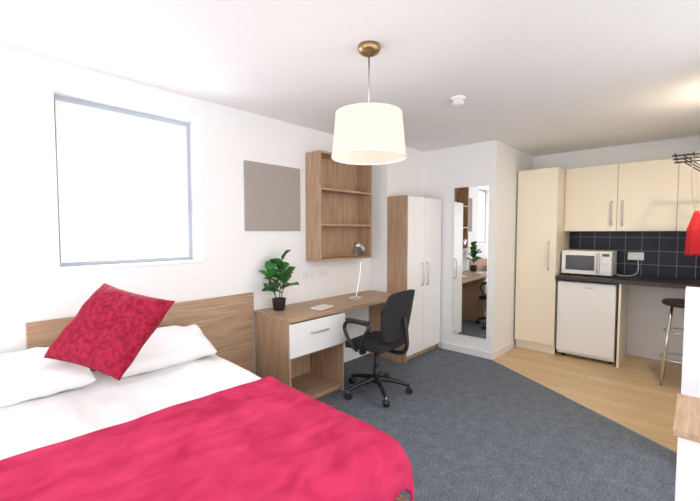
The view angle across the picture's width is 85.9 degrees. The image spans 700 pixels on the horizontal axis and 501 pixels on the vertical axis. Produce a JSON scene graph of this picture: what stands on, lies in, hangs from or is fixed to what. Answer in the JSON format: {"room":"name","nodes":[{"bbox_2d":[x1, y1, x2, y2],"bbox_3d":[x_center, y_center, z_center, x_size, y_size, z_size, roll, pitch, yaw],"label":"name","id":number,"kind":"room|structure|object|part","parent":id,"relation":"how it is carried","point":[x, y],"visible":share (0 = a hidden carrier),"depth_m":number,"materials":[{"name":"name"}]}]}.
{"room":"studio apartment","nodes":[
{"label":"studio apartment","id":0,"kind":"room"},
{"bbox_2d":[0,46,369,374],"bbox_3d":[-1.196,0.063,3.002,0.300,2.400,5.580,3,4,43],"label":"wall","id":1,"kind":"structure","parent":0,"point":[33,287],"depth_m":2.62,"materials":[{"name":"paint"}]},
{"bbox_2d":[53,94,203,270],"bbox_3d":[-1.506,-0.438,2.603,0.272,1.080,0.880,3,4,43],"label":"window","id":2,"kind":"structure","parent":1,"relation":"in","point":[177,260],"depth_m":2.59,"materials":[{"name":"grey plastic"}]},
{"bbox_3d":[-1.566,-0.440,2.658,0.068,1.008,0.808,3,4,43],"label":"sash","id":3,"kind":"part","parent":2,"relation":"part of","materials":[{"name":"white"}]},
{"bbox_2d":[183,197,187,212],"bbox_3d":[-1.272,-0.353,2.911,0.027,0.120,0.020,3,4,43],"label":"latch","id":4,"kind":"object","parent":2,"relation":"attached to","point":[185,198],"visible":1,"depth_m":2.90,"materials":[{"name":"white plastic"}]},
{"bbox_2d":[26,292,254,373],"bbox_3d":[-1.319,0.831,2.666,0.024,0.900,1.465,3,4,43],"label":"headboard panel","id":5,"kind":"object","parent":1,"relation":"attached to","point":[227,322],"visible":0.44,"depth_m":2.94,"materials":[{"name":"brown wood"}]},
{"bbox_2d":[244,160,299,230],"bbox_3d":[-0.670,-0.462,3.314,0.013,0.580,0.590,3,4,43],"label":"noticeboard","id":6,"kind":"object","parent":1,"relation":"attached to","point":[271,192],"visible":1,"depth_m":3.28,"materials":[{"name":"fabric"}]},
{"bbox_2d":[303,269,314,278],"bbox_3d":[-0.395,0.232,3.645,0.015,0.086,0.146,3,4,43],"label":"wall socket","id":7,"kind":"object","parent":1,"relation":"attached to","point":[307,274],"visible":1,"depth_m":3.64,"materials":[{"name":"white plastic"}]},
{"bbox_2d":[319,268,329,277],"bbox_3d":[-0.259,0.225,3.792,0.015,0.086,0.146,3,4,43],"label":"wall socket","id":8,"kind":"object","parent":1,"relation":"attached to","point":[325,272],"visible":1,"depth_m":3.79,"materials":[{"name":"white plastic"}]},
{"bbox_2d":[305,150,371,261],"bbox_3d":[-0.095,-0.424,3.803,0.199,1.025,0.755,3,4,43],"label":"wall shelf unit","id":9,"kind":"object","parent":1,"relation":"attached to","point":[338,195],"visible":0.83,"depth_m":3.86,"materials":[{"name":"brown wood"}]},
{"bbox_2d":[0,0,699,156],"bbox_3d":[0.837,-1.136,1.930,4.660,0.100,6.850,3,4,43],"label":"ceiling","id":10,"kind":"structure","parent":0,"point":[535,77],"depth_m":2.11,"materials":[{"name":"paint"}]},
{"bbox_2d":[331,40,406,164],"bbox_3d":[0.102,-0.793,2.017,0.406,0.593,0.406,3,4,43],"label":"pendant lamp","id":11,"kind":"object","parent":10,"relation":"hanging from","point":[368,133],"visible":1,"depth_m":1.88,"materials":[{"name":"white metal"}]},
{"bbox_3d":[0.102,-0.615,2.026,0.400,0.230,0.400,3,4,43],"label":"lamp shade","id":12,"kind":"part","parent":11,"relation":"part of","materials":[{"name":"fabric"}]},
{"bbox_3d":[0.102,-0.879,2.013,0.007,0.320,0.007,-1,3,-25],"label":"cord","id":13,"kind":"part","parent":11,"relation":"part of","materials":[{"name":"silver metal"}]},
{"bbox_2d":[450,95,465,106],"bbox_3d":[0.797,-1.099,2.779,0.110,0.056,0.110,3,4,43],"label":"smoke detector","id":14,"kind":"object","parent":10,"relation":"attached to","point":[458,100],"visible":1,"depth_m":2.75,"materials":[{"name":"white plastic"}]},
{"bbox_2d":[370,147,423,291],"bbox_3d":[0.574,-0.011,4.520,0.240,2.400,0.745,3,4,43],"label":"wall boxing","id":15,"kind":"structure","parent":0,"point":[405,177],"depth_m":4.26,"materials":[{"name":"white paint"}]},
{"bbox_2d":[424,140,532,352],"bbox_3d":[1.605,-0.033,4.973,1.140,2.400,1.320,3,4,43],"label":"wall","id":16,"kind":"structure","parent":0,"point":[496,164],"depth_m":4.37,"materials":[{"name":"white paint"}]},
{"bbox_2d":[441,342,493,359],"bbox_3d":[1.349,1.159,4.359,0.635,0.080,0.015,3,4,43],"label":"baseboard","id":17,"kind":"structure","parent":16,"relation":"attached to","point":[462,349],"depth_m":4.33,"materials":[{"name":"white wood"}]},
{"bbox_2d":[453,185,488,338],"bbox_3d":[1.366,0.131,4.278,0.400,1.700,0.030,3,4,43],"label":"wall mirror","id":18,"kind":"object","parent":16,"relation":"attached to","point":[471,204],"depth_m":4.27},
{"bbox_2d":[493,341,513,358],"bbox_3d":[1.792,1.157,4.382,0.015,0.080,0.620,3,4,43],"label":"baseboard","id":19,"kind":"structure","parent":16,"relation":"attached to","point":[507,347],"depth_m":4.36,"materials":[{"name":"white"}]},
{"bbox_2d":[316,345,681,500],"bbox_3d":[0.837,1.361,2.052,4.660,0.100,6.850,3,4,43],"label":"floor","id":20,"kind":"structure","parent":0,"point":[470,427],"depth_m":2.79,"materials":[{"name":"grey carpet"}]},
{"bbox_2d":[0,324,413,500],"bbox_3d":[-0.890,0.937,1.679,1.421,0.785,1.864,-3,4,-44],"label":"bed","id":21,"kind":"object","parent":20,"relation":"on","point":[184,421],"visible":0.94,"depth_m":1.50,"materials":[{"name":"fabric"}]},
{"bbox_2d":[0,347,95,407],"bbox_3d":[-1.702,0.641,1.921,0.619,0.217,0.329,-3,4,-44],"label":"pillow","id":22,"kind":"object","parent":21,"relation":"on","point":[28,379],"depth_m":1.91,"materials":[{"name":"white fabric"}]},
{"bbox_2d":[44,283,174,379],"bbox_3d":[-1.275,0.417,2.014,0.597,0.450,0.300,1,3,11],"label":"throw cushion","id":23,"kind":"object","parent":21,"relation":"on","point":[110,329],"visible":1,"depth_m":1.93,"materials":[{"name":"fabric"}]},
{"bbox_2d":[0,354,261,459],"bbox_3d":[-1.124,0.885,1.919,1.393,0.310,1.128,-3,4,-44],"label":"duvet","id":24,"kind":"object","parent":21,"relation":"on","point":[105,418],"depth_m":1.75,"materials":[{"name":"white fabric"}]},
{"bbox_2d":[109,324,216,377],"bbox_3d":[-1.217,0.617,2.397,0.619,0.215,0.332,-3,4,-44],"label":"pillow","id":25,"kind":"object","parent":21,"relation":"on","point":[170,349],"depth_m":2.35,"materials":[{"name":"white fabric"}]},
{"bbox_3d":[-0.890,1.129,1.691,1.365,0.280,1.860,-3,4,-44],"label":"frame","id":26,"kind":"part","parent":21,"relation":"part of","materials":[{"name":"brown wood"}]},
{"bbox_2d":[254,290,400,398],"bbox_3d":[-0.103,0.864,3.611,0.532,0.742,1.550,3,4,43],"label":"desk","id":27,"kind":"object","parent":20,"relation":"on","point":[301,347],"visible":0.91,"depth_m":3.21,"materials":[{"name":"brown wood"}]},
{"bbox_2d":[258,250,298,310],"bbox_3d":[-0.613,0.252,3.214,0.342,0.518,0.277,-1,3,-28],"label":"fiddle leaf fig","id":28,"kind":"object","parent":27,"relation":"on","point":[284,274],"visible":1,"depth_m":3.19,"materials":[{"name":"green plant"}]},
{"bbox_2d":[272,297,285,310],"bbox_3d":[-0.610,0.461,3.229,0.120,0.100,0.120,3,4,43],"label":"pot","id":29,"kind":"object","parent":28,"relation":"attached to","point":[278,303],"depth_m":3.18,"materials":[{"name":"black plastic"}]},
{"bbox_3d":[-0.585,0.864,3.427,0.015,0.660,0.585,3,4,43],"label":"panel","id":30,"kind":"part","parent":27,"relation":"part of","materials":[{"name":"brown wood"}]},
{"bbox_3d":[-0.256,0.691,3.109,0.018,0.265,0.608,3,4,43],"label":"drawer","id":31,"kind":"part","parent":27,"relation":"part of","materials":[{"name":"white"}]},
{"bbox_3d":[-0.239,0.660,3.087,0.035,0.012,0.192,3,4,43],"label":"drawer handle","id":32,"kind":"part","parent":27,"relation":"part of","materials":[{"name":"silver metal"}]},
{"bbox_2d":[310,304,333,310],"bbox_3d":[-0.245,0.500,3.302,0.120,0.015,0.200,2,3,31],"label":"notebook","id":33,"kind":"object","parent":27,"relation":"on","point":[321,307],"visible":1,"depth_m":3.26,"materials":[{"name":"paper"}]},
{"bbox_2d":[349,242,364,299],"bbox_3d":[0.066,0.198,3.771,0.147,0.572,0.155,3,4,43],"label":"desk lamp","id":34,"kind":"object","parent":27,"relation":"on","point":[358,249],"depth_m":3.73,"materials":[{"name":"silver metal"}]},
{"bbox_2d":[343,289,414,406],"bbox_3d":[0.237,0.785,3.294,0.634,0.929,0.623,3,4,43],"label":"office chair","id":35,"kind":"object","parent":20,"relation":"on","point":[396,312],"visible":1,"depth_m":3.11,"materials":[{"name":"black fabric"}]},
{"bbox_3d":[0.096,1.148,3.241,0.277,0.092,0.051,-1,3,-28],"label":"arm","id":36,"kind":"part","parent":35,"relation":"part of","materials":[{"name":"black plastic"}]},
{"bbox_3d":[0.119,1.140,3.420,0.277,0.092,0.051,3,4,43],"label":"arm","id":37,"kind":"part","parent":35,"relation":"part of","materials":[{"name":"black plastic"}]},
{"bbox_3d":[0.229,0.799,3.299,0.435,0.081,0.471,3,4,43],"label":"seat","id":38,"kind":"part","parent":35,"relation":"part of","materials":[{"name":"black fabric"}]},
{"bbox_3d":[0.265,1.152,3.162,0.052,0.090,0.277,-1,3,-12],"label":"arm","id":39,"kind":"part","parent":35,"relation":"part of","materials":[{"name":"black plastic"}]},
{"bbox_3d":[0.294,1.138,3.458,0.051,0.092,0.277,1,3,23],"label":"arm","id":40,"kind":"part","parent":35,"relation":"part of","materials":[{"name":"black plastic"}]},
{"bbox_3d":[0.388,1.146,3.293,0.277,0.091,0.052,0,3,8],"label":"arm","id":41,"kind":"part","parent":35,"relation":"part of","materials":[{"name":"black plastic"}]},
{"bbox_3d":[0.423,0.543,3.133,0.130,0.429,0.444,2,4,39],"label":"backrest","id":42,"kind":"part","parent":35,"relation":"part of","materials":[{"name":"black fabric"}]},
{"bbox_2d":[387,195,441,362],"bbox_3d":[0.767,0.298,4.344,0.299,1.800,0.727,3,4,43],"label":"wardrobe","id":43,"kind":"object","parent":20,"relation":"on","point":[413,222],"visible":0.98,"depth_m":4.17,"materials":[{"name":"brown wood"}]},
{"bbox_3d":[0.719,0.278,4.141,0.019,1.731,0.320,3,4,43],"label":"door","id":44,"kind":"part","parent":43,"relation":"part of","materials":[{"name":"white"}]},
{"bbox_3d":[0.815,0.265,4.203,0.040,0.260,0.014,3,4,43],"label":"handle","id":45,"kind":"part","parent":43,"relation":"part of","materials":[{"name":"silver metal"}]},
{"bbox_3d":[0.959,0.265,4.401,0.019,1.731,0.382,3,4,43],"label":"door","id":46,"kind":"part","parent":43,"relation":"part of","materials":[{"name":"white"}]},
{"bbox_2d":[515,167,569,353],"bbox_3d":[2.361,0.115,4.609,0.433,2.140,0.638,3,4,43],"label":"tall cabinet","id":47,"kind":"object","parent":20,"relation":"on","point":[542,238],"visible":0.98,"depth_m":4.39,"materials":[{"name":"beige"}]},
{"bbox_3d":[2.264,0.060,4.290,0.014,0.345,0.041,3,4,43],"label":"handle","id":48,"kind":"part","parent":47,"relation":"part of","materials":[{"name":"silver metal"}]},
{"bbox_2d":[493,360,676,452],"bbox_3d":[1.871,1.254,3.169,0.028,0.006,2.072,-1,3,-17],"label":"trim","id":49,"kind":"structure","parent":20,"relation":"on","point":[522,374],"depth_m":2.98,"materials":[{"name":"beige"}]},
{"bbox_2d":[556,280,618,363],"bbox_3d":[2.743,0.771,4.302,0.545,0.860,0.560,3,4,43],"label":"fridge","id":50,"kind":"object","parent":20,"relation":"on","point":[587,312],"visible":0.88,"depth_m":4.08,"materials":[{"name":"white metal"}]},
{"bbox_2d":[555,273,699,367],"bbox_3d":[3.014,0.753,4.050,1.323,0.920,0.619,3,4,43],"label":"countertop","id":51,"kind":"structure","parent":20,"relation":"on","point":[624,282],"depth_m":3.94,"materials":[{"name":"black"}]},
{"bbox_2d":[561,249,638,276],"bbox_3d":[2.828,0.142,4.264,0.680,0.280,0.461,3,4,43],"label":"microwave","id":52,"kind":"object","parent":51,"relation":"on","point":[586,262],"visible":0.99,"depth_m":4.17,"materials":[{"name":"white plastic"}]},
{"bbox_3d":[2.585,0.136,4.227,0.367,0.255,0.018,3,4,43],"label":"door","id":53,"kind":"part","parent":52,"relation":"part of","materials":[{"name":"white plastic"}]},
{"bbox_3d":[2.764,0.144,4.062,0.108,0.255,0.018,3,4,43],"label":"control panel","id":54,"kind":"part","parent":52,"relation":"part of","materials":[{"name":"white plastic"}]},
{"bbox_3d":[2.979,0.770,4.104,0.020,0.880,0.589,3,4,43],"label":"support panel","id":55,"kind":"part","parent":51,"relation":"part of","materials":[{"name":"beige"}]},
{"bbox_2d":[555,273,699,288],"bbox_3d":[3.014,0.314,4.028,1.323,0.040,0.619,3,4,43],"label":"countertop","id":56,"kind":"structure","parent":51,"relation":"on","point":[680,283],"depth_m":3.89,"materials":[{"name":"black laminate"}]},
{"bbox_2d":[658,298,684,385],"bbox_3d":[3.023,0.848,3.447,0.296,0.791,0.296,3,4,43],"label":"bar stool","id":57,"kind":"object","parent":20,"relation":"on","point":[672,302],"visible":0.63,"depth_m":3.44,"materials":[{"name":"black plastic"}]},
{"bbox_3d":[2.896,0.875,3.443,0.096,0.737,0.022,0,3,-2],"label":"leg","id":58,"kind":"part","parent":57,"relation":"part of","materials":[{"name":"silver metal"}]},
{"bbox_3d":[3.018,0.869,3.576,0.021,0.737,0.097,0,3,-2],"label":"leg","id":59,"kind":"part","parent":57,"relation":"part of","materials":[{"name":"silver metal"}]},
{"bbox_3d":[3.023,0.481,3.429,0.280,0.055,0.280,3,4,43],"label":"seat","id":60,"kind":"part","parent":57,"relation":"part of","materials":[{"name":"black leather"}]},
{"bbox_2d":[672,393,699,500],"bbox_3d":[1.617,1.014,1.379,0.665,0.660,0.456,3,4,43],"label":"base cabinet","id":61,"kind":"object","parent":20,"relation":"on","point":[686,423],"visible":1,"depth_m":1.43,"materials":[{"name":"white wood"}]},
{"bbox_2d":[533,135,699,356],"bbox_3d":[3.145,-0.006,4.416,1.880,2.400,0.150,3,4,43],"label":"wall","id":62,"kind":"structure","parent":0,"point":[648,317],"depth_m":4.19,"materials":[{"name":"white paint"}]},
{"bbox_2d":[564,156,699,230],"bbox_3d":[3.109,-0.575,4.088,1.323,0.730,0.338,3,4,43],"label":"upper cabinet","id":63,"kind":"object","parent":62,"relation":"attached to","point":[655,195],"visible":0.97,"depth_m":4.00,"materials":[{"name":"beige"}]},
{"bbox_3d":[2.730,-0.585,4.274,0.508,0.726,0.019,3,4,43],"label":"door","id":64,"kind":"part","parent":63,"relation":"part of","materials":[{"name":"beige"}]},
{"bbox_3d":[2.864,-0.407,4.120,0.014,0.270,0.040,3,4,43],"label":"handle","id":65,"kind":"part","parent":63,"relation":"part of","materials":[{"name":"silver metal"}]},
{"bbox_3d":[2.937,-0.404,4.053,0.014,0.270,0.040,3,4,43],"label":"handle","id":66,"kind":"part","parent":63,"relation":"part of","materials":[{"name":"silver metal"}]},
{"bbox_3d":[3.101,-0.568,3.932,0.493,0.726,0.019,3,4,43],"label":"door","id":67,"kind":"part","parent":63,"relation":"part of","materials":[{"name":"beige"}]},
{"bbox_3d":[3.398,-0.554,3.659,0.307,0.726,0.019,3,4,43],"label":"door","id":68,"kind":"part","parent":63,"relation":"part of","materials":[{"name":"beige"}]},
{"bbox_2d":[569,231,699,278],"bbox_3d":[3.220,0.033,4.239,1.323,0.498,0.009,3,4,43],"label":"tile backsplash","id":69,"kind":"structure","parent":62,"relation":"attached to","point":[663,251],"depth_m":4.17,"materials":[{"name":"black tile"}]},
{"bbox_2d":[628,252,643,259],"bbox_3d":[3.214,0.064,4.229,0.146,0.086,0.015,3,4,43],"label":"socket","id":70,"kind":"object","parent":69,"relation":"attached to","point":[631,255],"visible":1,"depth_m":4.23,"materials":[{"name":"white plastic"}]},
{"bbox_2d":[627,348,682,364],"bbox_3d":[3.446,1.172,4.084,0.710,0.080,0.015,3,4,43],"label":"baseboard","id":71,"kind":"structure","parent":62,"relation":"attached to","point":[632,352],"depth_m":4.17,"materials":[{"name":"white wood"}]},
{"bbox_2d":[681,286,699,397],"bbox_3d":[2.112,0.766,2.241,0.200,1.070,0.200,3,4,43],"label":"wall partition","id":72,"kind":"structure","parent":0,"point":[690,383],"depth_m":2.20,"materials":[{"name":"paint"}]},
{"bbox_3d":[2.952,0.069,2.896,0.100,2.400,2.350,3,4,43],"label":"wall","id":73,"kind":"structure","parent":0,"visible":0},
{"bbox_2d":[672,151,699,255],"bbox_3d":[2.844,-0.371,3.076,0.329,0.820,0.500,3,4,43],"label":"coat rack","id":74,"kind":"object","parent":73,"relation":"attached to","point":[692,243],"visible":1,"depth_m":3.00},
{"bbox_3d":[2.705,-0.753,2.914,0.318,0.014,0.014,3,4,43],"label":"arm","id":75,"kind":"part","parent":74,"relation":"part of","materials":[{"name":"black plastic"}]},
{"bbox_3d":[2.840,-0.760,3.061,0.318,0.014,0.014,3,4,43],"label":"arm","id":76,"kind":"part","parent":74,"relation":"part of","materials":[{"name":"black plastic"}]}
]}

